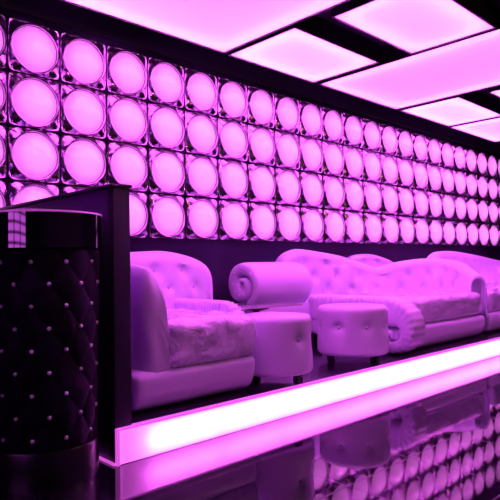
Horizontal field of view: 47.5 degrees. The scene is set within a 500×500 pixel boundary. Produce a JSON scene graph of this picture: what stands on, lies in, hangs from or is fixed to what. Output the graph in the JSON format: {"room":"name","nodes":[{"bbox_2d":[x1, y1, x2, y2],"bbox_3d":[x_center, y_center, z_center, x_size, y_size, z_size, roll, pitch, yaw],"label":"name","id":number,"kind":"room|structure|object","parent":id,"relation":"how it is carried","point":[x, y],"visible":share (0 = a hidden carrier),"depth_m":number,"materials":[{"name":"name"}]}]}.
{"room":"entertainment venue","nodes":[
{"label":"entertainment venue","id":0,"kind":"room"},
{"bbox_2d":[0,355,499,499],"bbox_3d":[3.105,1.250,3.685,17.600,0.100,9.100,1,-2,-44],"label":"floor","id":1,"kind":"structure","parent":0,"point":[436,436],"depth_m":3.36,"materials":[{"name":"tile"}]},
{"bbox_2d":[0,208,101,492],"bbox_3d":[-1.150,0.522,3.199,0.624,1.455,0.624,1,-2,-44],"label":"podium","id":2,"kind":"object","parent":1,"relation":"on","point":[50,259],"visible":1,"depth_m":2.94,"materials":[{"name":"black leather"}]},
{"bbox_2d":[0,183,131,462],"bbox_3d":[-1.455,0.456,4.082,0.140,1.640,2.063,1,-2,-44],"label":"wall","id":3,"kind":"structure","parent":1,"relation":"on","point":[112,201],"depth_m":3.36,"materials":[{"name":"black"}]},
{"bbox_2d":[132,329,499,420],"bbox_3d":[2.813,1.217,8.199,11.760,0.206,1.979,1,-2,-44],"label":"platform","id":4,"kind":"object","parent":1,"relation":"on","point":[322,367],"depth_m":4.96,"materials":[{"name":"tile"}]},
{"bbox_2d":[130,251,255,410],"bbox_3d":[-0.580,0.523,4.487,1.507,1.065,1.262,1,-2,-44],"label":"armchair","id":5,"kind":"object","parent":4,"relation":"on","point":[187,344],"visible":0.78,"depth_m":3.90,"materials":[{"name":"purple leather"}]},
{"bbox_2d":[167,308,255,367],"bbox_3d":[-0.595,0.638,4.354,0.852,0.346,1.091,1,-2,-44],"label":"seat cushion","id":6,"kind":"object","parent":5,"relation":"on","point":[196,337],"depth_m":3.97,"materials":[{"name":"fabric"}]},
{"bbox_2d":[238,303,302,311],"bbox_3d":[0.063,0.798,5.320,0.914,0.555,0.340,0,-2,-34],"label":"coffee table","id":7,"kind":"object","parent":4,"relation":"on","point":[257,307],"visible":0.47,"depth_m":5.31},
{"bbox_2d":[245,312,312,383],"bbox_3d":[0.196,0.784,4.644,0.588,0.545,0.614,1,-2,-44],"label":"ottoman","id":8,"kind":"object","parent":4,"relation":"on","point":[283,346],"visible":0.77,"depth_m":4.38,"materials":[{"name":"purple leather"}]},
{"bbox_2d":[99,337,499,466],"bbox_3d":[3.407,1.187,7.480,11.877,0.210,0.322,1,-2,-44],"label":"step light","id":9,"kind":"object","parent":4,"relation":"attached to","point":[139,440],"visible":0.96,"depth_m":4.16,"materials":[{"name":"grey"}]},
{"bbox_2d":[132,336,499,423],"bbox_3d":[3.476,1.092,7.431,11.845,0.016,0.054,1,-2,-44],"label":"trim","id":10,"kind":"structure","parent":4,"relation":"attached to","point":[179,411],"depth_m":4.35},
{"bbox_2d":[317,303,388,362],"bbox_3d":[0.991,0.795,5.537,0.661,0.545,0.689,1,-2,-44],"label":"ottoman","id":11,"kind":"object","parent":4,"relation":"on","point":[344,329],"visible":1,"depth_m":5.26,"materials":[{"name":"purple leather"}]},
{"bbox_2d":[229,249,487,353],"bbox_3d":[1.490,0.532,6.892,1.944,1.128,3.333,-2,-2,43],"label":"sofa","id":12,"kind":"object","parent":4,"relation":"on","point":[430,301],"visible":0.84,"depth_m":6.59,"materials":[{"name":"purple leather"}]},
{"bbox_2d":[352,290,481,323],"bbox_3d":[2.013,0.673,6.971,1.914,0.314,1.107,1,-2,-44],"label":"seat cushion","id":13,"kind":"object","parent":12,"relation":"on","point":[436,306],"depth_m":6.64,"materials":[{"name":"fabric"}]},
{"bbox_2d":[347,254,392,266],"bbox_3d":[1.878,0.589,8.286,1.251,1.072,0.521,1,-2,-44],"label":"sofa","id":14,"kind":"object","parent":4,"relation":"on","point":[368,259],"visible":0.21,"depth_m":8.35,"materials":[{"name":"purple leather"}]},
{"bbox_2d":[426,251,499,331],"bbox_3d":[4.062,0.557,9.164,3.920,1.102,1.316,1,-2,-44],"label":"sofa","id":15,"kind":"object","parent":4,"relation":"on","point":[488,268],"visible":0.36,"depth_m":9.08,"materials":[{"name":"purple leather"}]},
{"bbox_2d":[487,283,499,311],"bbox_3d":[4.016,0.695,9.017,3.569,0.315,1.167,1,-2,-44],"label":"seat cushion","id":16,"kind":"object","parent":15,"relation":"on","point":[493,289],"depth_m":7.51,"materials":[{"name":"fabric"}]},
{"bbox_2d":[0,7,499,303],"bbox_3d":[-0.034,-0.489,6.982,17.600,3.638,0.100,1,-2,-44],"label":"wall","id":17,"kind":"structure","parent":0,"point":[220,257],"depth_m":6.75,"materials":[{"name":"purple"}]},
{"bbox_2d":[0,124,6,178],"bbox_3d":[-2.248,-0.850,4.727,0.467,0.467,0.114,1,-2,-44],"label":"wall lamp","id":18,"kind":"object","parent":17,"relation":"attached to","point":[3,131],"visible":1,"depth_m":4.88,"materials":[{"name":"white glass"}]},
{"bbox_2d":[0,69,6,122],"bbox_3d":[-2.255,-1.329,4.740,0.467,0.467,0.114,1,-2,-44],"label":"wall lamp","id":19,"kind":"object","parent":17,"relation":"attached to","point":[3,77],"visible":1,"depth_m":4.89,"materials":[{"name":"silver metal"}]},
{"bbox_2d":[0,14,6,68],"bbox_3d":[-2.262,-1.808,4.752,0.467,0.467,0.114,1,-2,-44],"label":"wall lamp","id":20,"kind":"object","parent":17,"relation":"attached to","point":[3,25],"visible":1,"depth_m":4.90,"materials":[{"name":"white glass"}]},
{"bbox_2d":[7,18,58,79],"bbox_3d":[-1.916,-1.804,5.083,0.467,0.467,0.114,1,-2,-44],"label":"wall lamp","id":21,"kind":"object","parent":17,"relation":"attached to","point":[33,49],"visible":1,"depth_m":5.04,"materials":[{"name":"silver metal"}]},
{"bbox_2d":[7,126,59,183],"bbox_3d":[-1.902,-0.846,5.059,0.467,0.467,0.114,1,-2,-44],"label":"wall lamp","id":22,"kind":"object","parent":17,"relation":"attached to","point":[35,154],"visible":1,"depth_m":5.02,"materials":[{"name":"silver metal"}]},
{"bbox_2d":[7,72,59,131],"bbox_3d":[-1.909,-1.325,5.071,0.467,0.467,0.114,1,-2,-44],"label":"wall lamp","id":23,"kind":"object","parent":17,"relation":"attached to","point":[35,100],"visible":1,"depth_m":5.03,"materials":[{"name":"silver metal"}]},
{"bbox_2d":[8,181,59,205],"bbox_3d":[-1.895,-0.367,5.046,0.467,0.467,0.114,1,-2,-44],"label":"wall lamp","id":24,"kind":"object","parent":17,"relation":"attached to","point":[41,191],"visible":0.33,"depth_m":4.99,"materials":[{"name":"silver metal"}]},
{"bbox_2d":[59,33,105,90],"bbox_3d":[-1.570,-1.801,5.415,0.467,0.467,0.114,1,-2,-44],"label":"wall lamp","id":25,"kind":"object","parent":17,"relation":"attached to","point":[82,62],"visible":1,"depth_m":5.37,"materials":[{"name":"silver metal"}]},
{"bbox_2d":[60,84,105,138],"bbox_3d":[-1.563,-1.322,5.402,0.467,0.467,0.114,1,-2,-44],"label":"wall lamp","id":26,"kind":"object","parent":17,"relation":"attached to","point":[84,109],"visible":1,"depth_m":5.36,"materials":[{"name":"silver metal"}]},
{"bbox_2d":[60,135,106,186],"bbox_3d":[-1.556,-0.843,5.390,0.467,0.467,0.114,1,-2,-44],"label":"wall lamp","id":27,"kind":"object","parent":17,"relation":"attached to","point":[84,160],"visible":0.99,"depth_m":5.34,"materials":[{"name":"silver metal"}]},
{"bbox_2d":[105,46,146,99],"bbox_3d":[-1.224,-1.797,5.746,0.467,0.467,0.114,1,-2,-44],"label":"wall lamp","id":28,"kind":"object","parent":17,"relation":"attached to","point":[126,74],"visible":1,"depth_m":5.70,"materials":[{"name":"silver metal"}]},
{"bbox_2d":[106,94,147,145],"bbox_3d":[-1.217,-1.318,5.734,0.467,0.467,0.114,1,-2,-44],"label":"wall lamp","id":29,"kind":"object","parent":17,"relation":"attached to","point":[127,119],"visible":1,"depth_m":5.69,"materials":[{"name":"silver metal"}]},
{"bbox_2d":[106,142,147,191],"bbox_3d":[-1.210,-0.839,5.721,0.467,0.467,0.114,1,-2,-44],"label":"wall lamp","id":30,"kind":"object","parent":17,"relation":"attached to","point":[128,165],"visible":0.9,"depth_m":5.68,"materials":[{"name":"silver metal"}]},
{"bbox_2d":[129,191,148,237],"bbox_3d":[-1.203,-0.360,5.709,0.467,0.467,0.114,1,-2,-44],"label":"wall lamp","id":31,"kind":"object","parent":17,"relation":"attached to","point":[139,215],"visible":0.5,"depth_m":5.77,"materials":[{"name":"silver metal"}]},
{"bbox_2d":[147,57,183,107],"bbox_3d":[-0.878,-1.794,6.077,0.467,0.467,0.114,1,-2,-44],"label":"wall lamp","id":32,"kind":"object","parent":17,"relation":"attached to","point":[165,82],"visible":0.99,"depth_m":6.03,"materials":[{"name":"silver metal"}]},
{"bbox_2d":[147,148,184,194],"bbox_3d":[-0.864,-0.836,6.053,0.467,0.467,0.114,1,-2,-44],"label":"wall lamp","id":33,"kind":"object","parent":17,"relation":"attached to","point":[166,171],"visible":1,"depth_m":6.00,"materials":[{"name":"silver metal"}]},
{"bbox_2d":[147,103,184,151],"bbox_3d":[-0.871,-1.315,6.065,0.467,0.467,0.114,1,-2,-44],"label":"wall lamp","id":34,"kind":"object","parent":17,"relation":"attached to","point":[165,128],"visible":1,"depth_m":6.01,"materials":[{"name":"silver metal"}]},
{"bbox_2d":[148,194,185,238],"bbox_3d":[-0.856,-0.357,6.040,0.467,0.467,0.114,1,-2,-44],"label":"wall lamp","id":35,"kind":"object","parent":17,"relation":"attached to","point":[167,216],"visible":1,"depth_m":5.99,"materials":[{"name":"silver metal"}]},
{"bbox_2d":[183,68,216,115],"bbox_3d":[-0.531,-1.790,6.409,0.467,0.467,0.114,1,-2,-44],"label":"wall lamp","id":36,"kind":"object","parent":17,"relation":"attached to","point":[200,89],"visible":1,"depth_m":6.36,"materials":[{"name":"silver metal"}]},
{"bbox_2d":[184,111,217,156],"bbox_3d":[-0.524,-1.312,6.396,0.467,0.467,0.114,1,-2,-44],"label":"wall lamp","id":37,"kind":"object","parent":17,"relation":"attached to","point":[201,134],"visible":0.99,"depth_m":6.34,"materials":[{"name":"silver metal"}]},
{"bbox_2d":[184,154,218,197],"bbox_3d":[-0.517,-0.833,6.384,0.467,0.467,0.114,1,-2,-44],"label":"wall lamp","id":38,"kind":"object","parent":17,"relation":"attached to","point":[201,174],"visible":1,"depth_m":6.33,"materials":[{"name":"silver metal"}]},
{"bbox_2d":[185,197,218,239],"bbox_3d":[-0.510,-0.353,6.372,0.467,0.467,0.114,1,-2,-44],"label":"wall lamp","id":39,"kind":"object","parent":17,"relation":"attached to","point":[202,217],"visible":1,"depth_m":6.32,"materials":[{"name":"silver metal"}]},
{"bbox_2d":[216,77,247,121],"bbox_3d":[-0.185,-1.787,6.740,0.467,0.467,0.114,1,-2,-44],"label":"wall lamp","id":40,"kind":"object","parent":17,"relation":"attached to","point":[232,102],"visible":1,"depth_m":6.69,"materials":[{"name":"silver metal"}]},
{"bbox_2d":[217,118,247,161],"bbox_3d":[-0.178,-1.308,6.728,0.467,0.467,0.114,1,-2,-44],"label":"wall lamp","id":41,"kind":"object","parent":17,"relation":"attached to","point":[232,143],"visible":1,"depth_m":6.67,"materials":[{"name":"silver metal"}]},
{"bbox_2d":[218,159,248,200],"bbox_3d":[-0.171,-0.829,6.715,0.467,0.467,0.114,1,-2,-44],"label":"wall lamp","id":42,"kind":"object","parent":17,"relation":"attached to","point":[233,181],"visible":1,"depth_m":6.66,"materials":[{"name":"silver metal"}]},
{"bbox_2d":[218,200,248,240],"bbox_3d":[-0.164,-0.350,6.703,0.467,0.467,0.114,1,-2,-44],"label":"wall lamp","id":43,"kind":"object","parent":17,"relation":"attached to","point":[233,218],"visible":1,"depth_m":6.65,"materials":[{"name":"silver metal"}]},
{"bbox_2d":[0,0,499,153],"bbox_3d":[-0.014,-2.199,6.979,17.600,0.220,0.030,1,-2,-44],"label":"trim","id":44,"kind":"structure","parent":17,"relation":"attached to","point":[59,12],"depth_m":6.55,"materials":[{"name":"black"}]},
{"bbox_2d":[246,86,274,128],"bbox_3d":[0.161,-1.784,7.072,0.467,0.467,0.114,1,-2,-44],"label":"wall lamp","id":45,"kind":"object","parent":17,"relation":"attached to","point":[260,106],"visible":0.99,"depth_m":7.01,"materials":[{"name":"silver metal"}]},
{"bbox_2d":[247,125,274,165],"bbox_3d":[0.168,-1.305,7.059,0.467,0.467,0.114,1,-2,-44],"label":"wall lamp","id":46,"kind":"object","parent":17,"relation":"attached to","point":[261,142],"visible":1,"depth_m":7.00,"materials":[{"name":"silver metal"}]},
{"bbox_2d":[247,164,275,203],"bbox_3d":[0.175,-0.826,7.047,0.467,0.467,0.114,1,-2,-44],"label":"wall lamp","id":47,"kind":"object","parent":17,"relation":"attached to","point":[262,182],"visible":1,"depth_m":6.99,"materials":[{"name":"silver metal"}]},
{"bbox_2d":[248,203,276,240],"bbox_3d":[0.182,-0.347,7.035,0.467,0.467,0.114,1,-2,-44],"label":"wall lamp","id":48,"kind":"object","parent":17,"relation":"attached to","point":[262,217],"visible":1,"depth_m":6.98,"materials":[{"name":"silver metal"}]},
{"bbox_2d":[274,93,299,133],"bbox_3d":[0.507,-1.780,7.403,0.467,0.467,0.114,1,-2,-44],"label":"wall lamp","id":49,"kind":"object","parent":17,"relation":"attached to","point":[287,115],"visible":1,"depth_m":7.35,"materials":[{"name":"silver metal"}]},
{"bbox_2d":[274,131,299,169],"bbox_3d":[0.514,-1.301,7.391,0.467,0.467,0.114,1,-2,-44],"label":"wall lamp","id":50,"kind":"object","parent":17,"relation":"attached to","point":[287,148],"visible":1,"depth_m":7.33,"materials":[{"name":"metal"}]},
{"bbox_2d":[275,168,300,205],"bbox_3d":[0.521,-0.822,7.378,0.467,0.467,0.114,1,-2,-44],"label":"wall lamp","id":51,"kind":"object","parent":17,"relation":"attached to","point":[288,186],"visible":1,"depth_m":7.32,"materials":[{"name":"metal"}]},
{"bbox_2d":[275,205,301,241],"bbox_3d":[0.528,-0.343,7.366,0.467,0.467,0.114,1,-2,-44],"label":"wall lamp","id":52,"kind":"object","parent":17,"relation":"attached to","point":[288,218],"visible":1,"depth_m":7.31,"materials":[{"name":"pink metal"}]},
{"bbox_2d":[298,101,322,138],"bbox_3d":[0.853,-1.777,7.734,0.467,0.467,0.114,1,-2,-44],"label":"wall lamp","id":53,"kind":"object","parent":17,"relation":"attached to","point":[310,122],"visible":1,"depth_m":7.68,"materials":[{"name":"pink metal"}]},
{"bbox_2d":[299,136,322,173],"bbox_3d":[0.860,-1.298,7.722,0.467,0.467,0.114,1,-2,-44],"label":"wall lamp","id":54,"kind":"object","parent":17,"relation":"attached to","point":[311,153],"visible":1,"depth_m":7.66,"materials":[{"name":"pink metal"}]},
{"bbox_2d":[300,172,323,207],"bbox_3d":[0.867,-0.819,7.710,0.467,0.467,0.114,1,-2,-44],"label":"wall lamp","id":55,"kind":"object","parent":17,"relation":"attached to","point":[312,189],"visible":1,"depth_m":7.65,"materials":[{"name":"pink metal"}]},
{"bbox_2d":[300,207,323,241],"bbox_3d":[0.874,-0.340,7.697,0.467,0.467,0.114,1,-2,-44],"label":"wall lamp","id":56,"kind":"object","parent":17,"relation":"attached to","point":[312,229],"visible":1,"depth_m":7.64,"materials":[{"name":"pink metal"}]},
{"bbox_2d":[321,107,343,143],"bbox_3d":[1.199,-1.773,8.066,0.467,0.467,0.114,1,-2,-44],"label":"wall lamp","id":57,"kind":"object","parent":17,"relation":"attached to","point":[332,127],"visible":1,"depth_m":8.01,"materials":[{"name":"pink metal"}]},
{"bbox_2d":[322,141,343,176],"bbox_3d":[1.206,-1.294,8.053,0.467,0.467,0.114,1,-2,-44],"label":"wall lamp","id":58,"kind":"object","parent":17,"relation":"attached to","point":[333,157],"visible":1,"depth_m":7.99,"materials":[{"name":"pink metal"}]},
{"bbox_2d":[322,175,344,209],"bbox_3d":[1.214,-0.815,8.041,0.467,0.467,0.114,1,-2,-44],"label":"wall lamp","id":59,"kind":"object","parent":17,"relation":"attached to","point":[334,192],"visible":1,"depth_m":7.98,"materials":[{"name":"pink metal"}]},
{"bbox_2d":[323,209,344,242],"bbox_3d":[1.220,-0.336,8.029,0.467,0.467,0.114,1,-2,-44],"label":"wall lamp","id":60,"kind":"object","parent":17,"relation":"attached to","point":[334,222],"visible":1,"depth_m":7.97,"materials":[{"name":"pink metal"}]},
{"bbox_2d":[342,113,362,147],"bbox_3d":[1.546,-1.770,8.397,0.467,0.467,0.114,1,-2,-44],"label":"wall lamp","id":61,"kind":"object","parent":17,"relation":"attached to","point":[353,130],"visible":1,"depth_m":8.34,"materials":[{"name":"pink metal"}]},
{"bbox_2d":[343,146,363,179],"bbox_3d":[1.553,-1.291,8.385,0.467,0.467,0.114,1,-2,-44],"label":"wall lamp","id":62,"kind":"object","parent":17,"relation":"attached to","point":[353,159],"visible":1,"depth_m":8.32,"materials":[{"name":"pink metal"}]},
{"bbox_2d":[343,178,363,211],"bbox_3d":[1.560,-0.812,8.372,0.467,0.467,0.114,1,-2,-44],"label":"wall lamp","id":63,"kind":"object","parent":17,"relation":"attached to","point":[354,193],"visible":1,"depth_m":8.31,"materials":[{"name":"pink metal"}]},
{"bbox_2d":[344,211,364,243],"bbox_3d":[1.567,-0.333,8.360,0.467,0.467,0.114,1,-2,-44],"label":"wall lamp","id":64,"kind":"object","parent":17,"relation":"attached to","point":[354,221],"visible":1,"depth_m":8.30,"materials":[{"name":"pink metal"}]},
{"bbox_2d":[361,118,380,151],"bbox_3d":[1.892,-1.766,8.728,0.467,0.467,0.114,1,-2,-44],"label":"wall lamp","id":65,"kind":"object","parent":17,"relation":"attached to","point":[371,139],"visible":1,"depth_m":8.67,"materials":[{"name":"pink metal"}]},
{"bbox_2d":[362,150,381,182],"bbox_3d":[1.899,-1.288,8.716,0.467,0.467,0.114,1,-2,-44],"label":"wall lamp","id":66,"kind":"object","parent":17,"relation":"attached to","point":[372,167],"visible":1,"depth_m":8.65,"materials":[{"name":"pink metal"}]},
{"bbox_2d":[363,181,381,212],"bbox_3d":[1.906,-0.809,8.704,0.467,0.467,0.114,1,-2,-44],"label":"wall lamp","id":67,"kind":"object","parent":17,"relation":"attached to","point":[372,202],"visible":1,"depth_m":8.64,"materials":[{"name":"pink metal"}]},
{"bbox_2d":[363,213,382,243],"bbox_3d":[1.913,-0.330,8.691,0.467,0.467,0.114,1,-2,-44],"label":"wall lamp","id":68,"kind":"object","parent":17,"relation":"attached to","point":[373,232],"visible":1,"depth_m":8.63,"materials":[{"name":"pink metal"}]},
{"bbox_2d":[379,123,397,155],"bbox_3d":[2.238,-1.763,9.060,0.467,0.467,0.114,1,-2,-44],"label":"wall lamp","id":69,"kind":"object","parent":17,"relation":"attached to","point":[388,143],"visible":1,"depth_m":9.00,"materials":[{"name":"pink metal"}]},
{"bbox_2d":[380,154,397,184],"bbox_3d":[2.245,-1.284,9.047,0.467,0.467,0.114,1,-2,-44],"label":"wall lamp","id":70,"kind":"object","parent":17,"relation":"attached to","point":[389,171],"visible":0.99,"depth_m":8.98,"materials":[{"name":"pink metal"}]},
{"bbox_2d":[381,184,398,214],"bbox_3d":[2.252,-0.805,9.035,0.467,0.467,0.114,1,-2,-44],"label":"wall lamp","id":71,"kind":"object","parent":17,"relation":"attached to","point":[390,199],"visible":1,"depth_m":8.97,"materials":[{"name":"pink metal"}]},
{"bbox_2d":[381,214,398,243],"bbox_3d":[2.259,-0.326,9.023,0.467,0.467,0.114,1,-2,-44],"label":"wall lamp","id":72,"kind":"object","parent":17,"relation":"attached to","point":[390,235],"visible":1,"depth_m":8.96,"materials":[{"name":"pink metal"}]},
{"bbox_2d":[396,128,412,158],"bbox_3d":[2.584,-1.760,9.391,0.467,0.467,0.114,1,-2,-44],"label":"wall lamp","id":73,"kind":"object","parent":17,"relation":"attached to","point":[404,138],"visible":1,"depth_m":9.32,"materials":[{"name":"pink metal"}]},
{"bbox_2d":[397,157,413,187],"bbox_3d":[2.591,-1.281,9.379,0.467,0.467,0.114,1,-2,-44],"label":"wall lamp","id":74,"kind":"object","parent":17,"relation":"attached to","point":[405,169],"visible":1,"depth_m":9.31,"materials":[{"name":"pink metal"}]},
{"bbox_2d":[397,187,413,215],"bbox_3d":[2.598,-0.802,9.366,0.467,0.467,0.114,1,-2,-44],"label":"wall lamp","id":75,"kind":"object","parent":17,"relation":"attached to","point":[406,199],"visible":0.99,"depth_m":9.30,"materials":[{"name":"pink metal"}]},
{"bbox_2d":[398,216,414,244],"bbox_3d":[2.605,-0.323,9.354,0.467,0.467,0.114,1,-2,-44],"label":"wall lamp","id":76,"kind":"object","parent":17,"relation":"attached to","point":[406,224],"visible":1,"depth_m":9.29,"materials":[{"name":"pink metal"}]},
{"bbox_2d":[411,133,426,162],"bbox_3d":[2.930,-1.756,9.722,0.467,0.467,0.114,1,-2,-44],"label":"wall lamp","id":77,"kind":"object","parent":17,"relation":"attached to","point":[419,151],"visible":1,"depth_m":9.66,"materials":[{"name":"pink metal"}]},
{"bbox_2d":[412,161,427,189],"bbox_3d":[2.937,-1.277,9.710,0.467,0.467,0.114,1,-2,-44],"label":"wall lamp","id":78,"kind":"object","parent":17,"relation":"attached to","point":[420,179],"visible":1,"depth_m":9.64,"materials":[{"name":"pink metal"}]},
{"bbox_2d":[413,189,428,217],"bbox_3d":[2.944,-0.798,9.698,0.467,0.467,0.114,1,-2,-44],"label":"wall lamp","id":79,"kind":"object","parent":17,"relation":"attached to","point":[421,204],"visible":0.99,"depth_m":9.63,"materials":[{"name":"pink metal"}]},
{"bbox_2d":[413,217,428,244],"bbox_3d":[2.951,-0.319,9.685,0.467,0.467,0.114,1,-2,-44],"label":"wall lamp","id":80,"kind":"object","parent":17,"relation":"attached to","point":[421,226],"visible":1,"depth_m":9.62,"materials":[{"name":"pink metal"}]},
{"bbox_2d":[426,137,440,165],"bbox_3d":[3.276,-1.753,10.054,0.467,0.467,0.114,1,-2,-44],"label":"wall lamp","id":81,"kind":"object","parent":17,"relation":"attached to","point":[433,145],"visible":0.99,"depth_m":9.99,"materials":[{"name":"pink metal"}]},
{"bbox_2d":[426,164,441,191],"bbox_3d":[3.283,-1.274,10.041,0.467,0.467,0.114,1,-2,-44],"label":"wall lamp","id":82,"kind":"object","parent":17,"relation":"attached to","point":[434,175],"visible":1,"depth_m":9.97,"materials":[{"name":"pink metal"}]},
{"bbox_2d":[427,191,441,218],"bbox_3d":[3.290,-0.795,10.029,0.467,0.467,0.114,1,-2,-44],"label":"wall lamp","id":83,"kind":"object","parent":17,"relation":"attached to","point":[434,198],"visible":1,"depth_m":9.96,"materials":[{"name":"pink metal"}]},
{"bbox_2d":[428,219,442,245],"bbox_3d":[3.297,-0.316,10.017,0.467,0.467,0.114,1,-2,-44],"label":"wall lamp","id":84,"kind":"object","parent":17,"relation":"attached to","point":[435,225],"visible":0.98,"depth_m":9.95,"materials":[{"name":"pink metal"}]},
{"bbox_2d":[439,141,453,168],"bbox_3d":[3.623,-1.749,10.385,0.467,0.467,0.114,1,-2,-44],"label":"wall lamp","id":85,"kind":"object","parent":17,"relation":"attached to","point":[446,159],"visible":1,"depth_m":10.32,"materials":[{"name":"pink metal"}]},
{"bbox_2d":[440,167,453,193],"bbox_3d":[3.630,-1.270,10.373,0.467,0.467,0.114,1,-2,-44],"label":"wall lamp","id":86,"kind":"object","parent":17,"relation":"attached to","point":[447,183],"visible":1,"depth_m":10.30,"materials":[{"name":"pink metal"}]},
{"bbox_2d":[441,193,454,219],"bbox_3d":[3.637,-0.791,10.360,0.467,0.467,0.114,1,-2,-44],"label":"wall lamp","id":87,"kind":"object","parent":17,"relation":"attached to","point":[448,206],"visible":0.99,"depth_m":10.29,"materials":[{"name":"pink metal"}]},
{"bbox_2d":[441,220,454,245],"bbox_3d":[3.644,-0.312,10.348,0.467,0.467,0.114,1,-2,-44],"label":"wall lamp","id":88,"kind":"object","parent":17,"relation":"attached to","point":[448,239],"visible":0.98,"depth_m":10.28,"materials":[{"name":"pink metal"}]},
{"bbox_2d":[452,144,464,170],"bbox_3d":[3.969,-1.746,10.716,0.467,0.467,0.114,1,-2,-44],"label":"wall lamp","id":89,"kind":"object","parent":17,"relation":"attached to","point":[458,151],"visible":0.99,"depth_m":10.65,"materials":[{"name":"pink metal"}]},
{"bbox_2d":[453,170,465,195],"bbox_3d":[3.976,-1.267,10.704,0.467,0.467,0.114,1,-2,-44],"label":"wall lamp","id":90,"kind":"object","parent":17,"relation":"attached to","point":[459,188],"visible":0.98,"depth_m":10.63,"materials":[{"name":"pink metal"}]},
{"bbox_2d":[453,195,466,220],"bbox_3d":[3.983,-0.788,10.692,0.467,0.467,0.114,1,-2,-44],"label":"wall lamp","id":91,"kind":"object","parent":17,"relation":"attached to","point":[459,201],"visible":0.98,"depth_m":10.62,"materials":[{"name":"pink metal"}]},
{"bbox_2d":[454,221,466,245],"bbox_3d":[3.990,-0.309,10.679,0.467,0.467,0.114,1,-2,-44],"label":"wall lamp","id":92,"kind":"object","parent":17,"relation":"attached to","point":[460,227],"visible":0.99,"depth_m":10.61,"materials":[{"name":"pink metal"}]},
{"bbox_2d":[464,148,476,173],"bbox_3d":[4.315,-1.743,11.048,0.467,0.467,0.114,1,-2,-44],"label":"wall lamp","id":93,"kind":"object","parent":17,"relation":"attached to","point":[470,157],"visible":1,"depth_m":10.98,"materials":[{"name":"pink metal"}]},
{"bbox_2d":[465,172,476,197],"bbox_3d":[4.322,-1.264,11.035,0.467,0.467,0.114,1,-2,-44],"label":"wall lamp","id":94,"kind":"object","parent":17,"relation":"attached to","point":[471,183],"visible":1,"depth_m":10.96,"materials":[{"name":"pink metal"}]},
{"bbox_2d":[465,197,477,221],"bbox_3d":[4.329,-0.785,11.023,0.467,0.467,0.114,1,-2,-44],"label":"wall lamp","id":95,"kind":"object","parent":17,"relation":"attached to","point":[471,203],"visible":0.99,"depth_m":10.95,"materials":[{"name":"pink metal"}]},
{"bbox_2d":[466,222,477,245],"bbox_3d":[4.336,-0.306,11.011,0.467,0.467,0.114,1,-2,-44],"label":"wall lamp","id":96,"kind":"object","parent":17,"relation":"attached to","point":[472,230],"visible":1,"depth_m":10.94,"materials":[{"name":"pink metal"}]},
{"bbox_2d":[475,151,486,175],"bbox_3d":[4.661,-1.739,11.379,0.467,0.467,0.114,1,-2,-44],"label":"wall lamp","id":97,"kind":"object","parent":17,"relation":"attached to","point":[481,167],"visible":0.98,"depth_m":11.31,"materials":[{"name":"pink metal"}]},
{"bbox_2d":[476,175,487,199],"bbox_3d":[4.668,-1.260,11.367,0.467,0.467,0.114,1,-2,-44],"label":"wall lamp","id":98,"kind":"object","parent":17,"relation":"attached to","point":[482,187],"visible":1,"depth_m":11.29,"materials":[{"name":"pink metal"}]},
{"bbox_2d":[476,199,487,222],"bbox_3d":[4.675,-0.781,11.354,0.467,0.467,0.114,1,-2,-44],"label":"wall lamp","id":99,"kind":"object","parent":17,"relation":"attached to","point":[482,216],"visible":0.98,"depth_m":11.28,"materials":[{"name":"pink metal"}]},
{"bbox_2d":[477,223,488,246],"bbox_3d":[4.682,-0.302,11.342,0.467,0.467,0.114,1,-2,-44],"label":"wall lamp","id":100,"kind":"object","parent":17,"relation":"attached to","point":[483,233],"visible":0.99,"depth_m":11.27,"materials":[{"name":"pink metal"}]},
{"bbox_2d":[224,0,499,143],"bbox_3d":[3.050,-2.486,3.781,17.600,0.100,9.100,1,-2,-44],"label":"ceiling","id":101,"kind":"structure","parent":0,"point":[326,15],"depth_m":6.04,"materials":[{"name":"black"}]},
{"bbox_2d":[61,0,349,53],"bbox_3d":[0.275,-2.280,4.191,1.880,0.206,3.580,1,-2,-44],"label":"ceiling light","id":102,"kind":"object","parent":101,"relation":"attached to","point":[222,26],"visible":1,"depth_m":5.20,"materials":[{"name":"pink plastic"}]},
{"bbox_2d":[227,15,379,82],"bbox_3d":[0.615,-2.230,6.329,1.450,0.206,0.980,1,-2,-44],"label":"ceiling light","id":103,"kind":"object","parent":101,"relation":"attached to","point":[314,49],"visible":0.82,"depth_m":6.18,"materials":[{"name":"pink plastic"}]},
{"bbox_2d":[318,8,499,109],"bbox_3d":[2.794,-2.257,6.533,1.820,0.206,3.680,1,-2,-44],"label":"ceiling light","id":104,"kind":"object","parent":101,"relation":"attached to","point":[401,79],"visible":0.65,"depth_m":6.93,"materials":[{"name":"pink plastic"}]},
{"bbox_2d":[331,0,496,54],"bbox_3d":[1.585,-2.268,5.417,1.410,0.206,0.940,1,-2,-44],"label":"ceiling light","id":105,"kind":"object","parent":101,"relation":"attached to","point":[409,26],"visible":0.97,"depth_m":5.38,"materials":[{"name":"pink plastic"}]},
{"bbox_2d":[400,91,499,126],"bbox_3d":[3.122,-2.205,8.736,1.520,0.206,0.930,1,-2,-44],"label":"ceiling light","id":106,"kind":"object","parent":101,"relation":"attached to","point":[474,106],"visible":0.68,"depth_m":8.60,"materials":[{"name":"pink plastic"}]},
{"bbox_2d":[449,117,499,141],"bbox_3d":[5.316,-2.232,8.954,1.810,0.206,3.690,1,-2,-44],"label":"ceiling light","id":107,"kind":"object","parent":101,"relation":"attached to","point":[488,129],"visible":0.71,"depth_m":9.80,"materials":[{"name":"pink plastic"}]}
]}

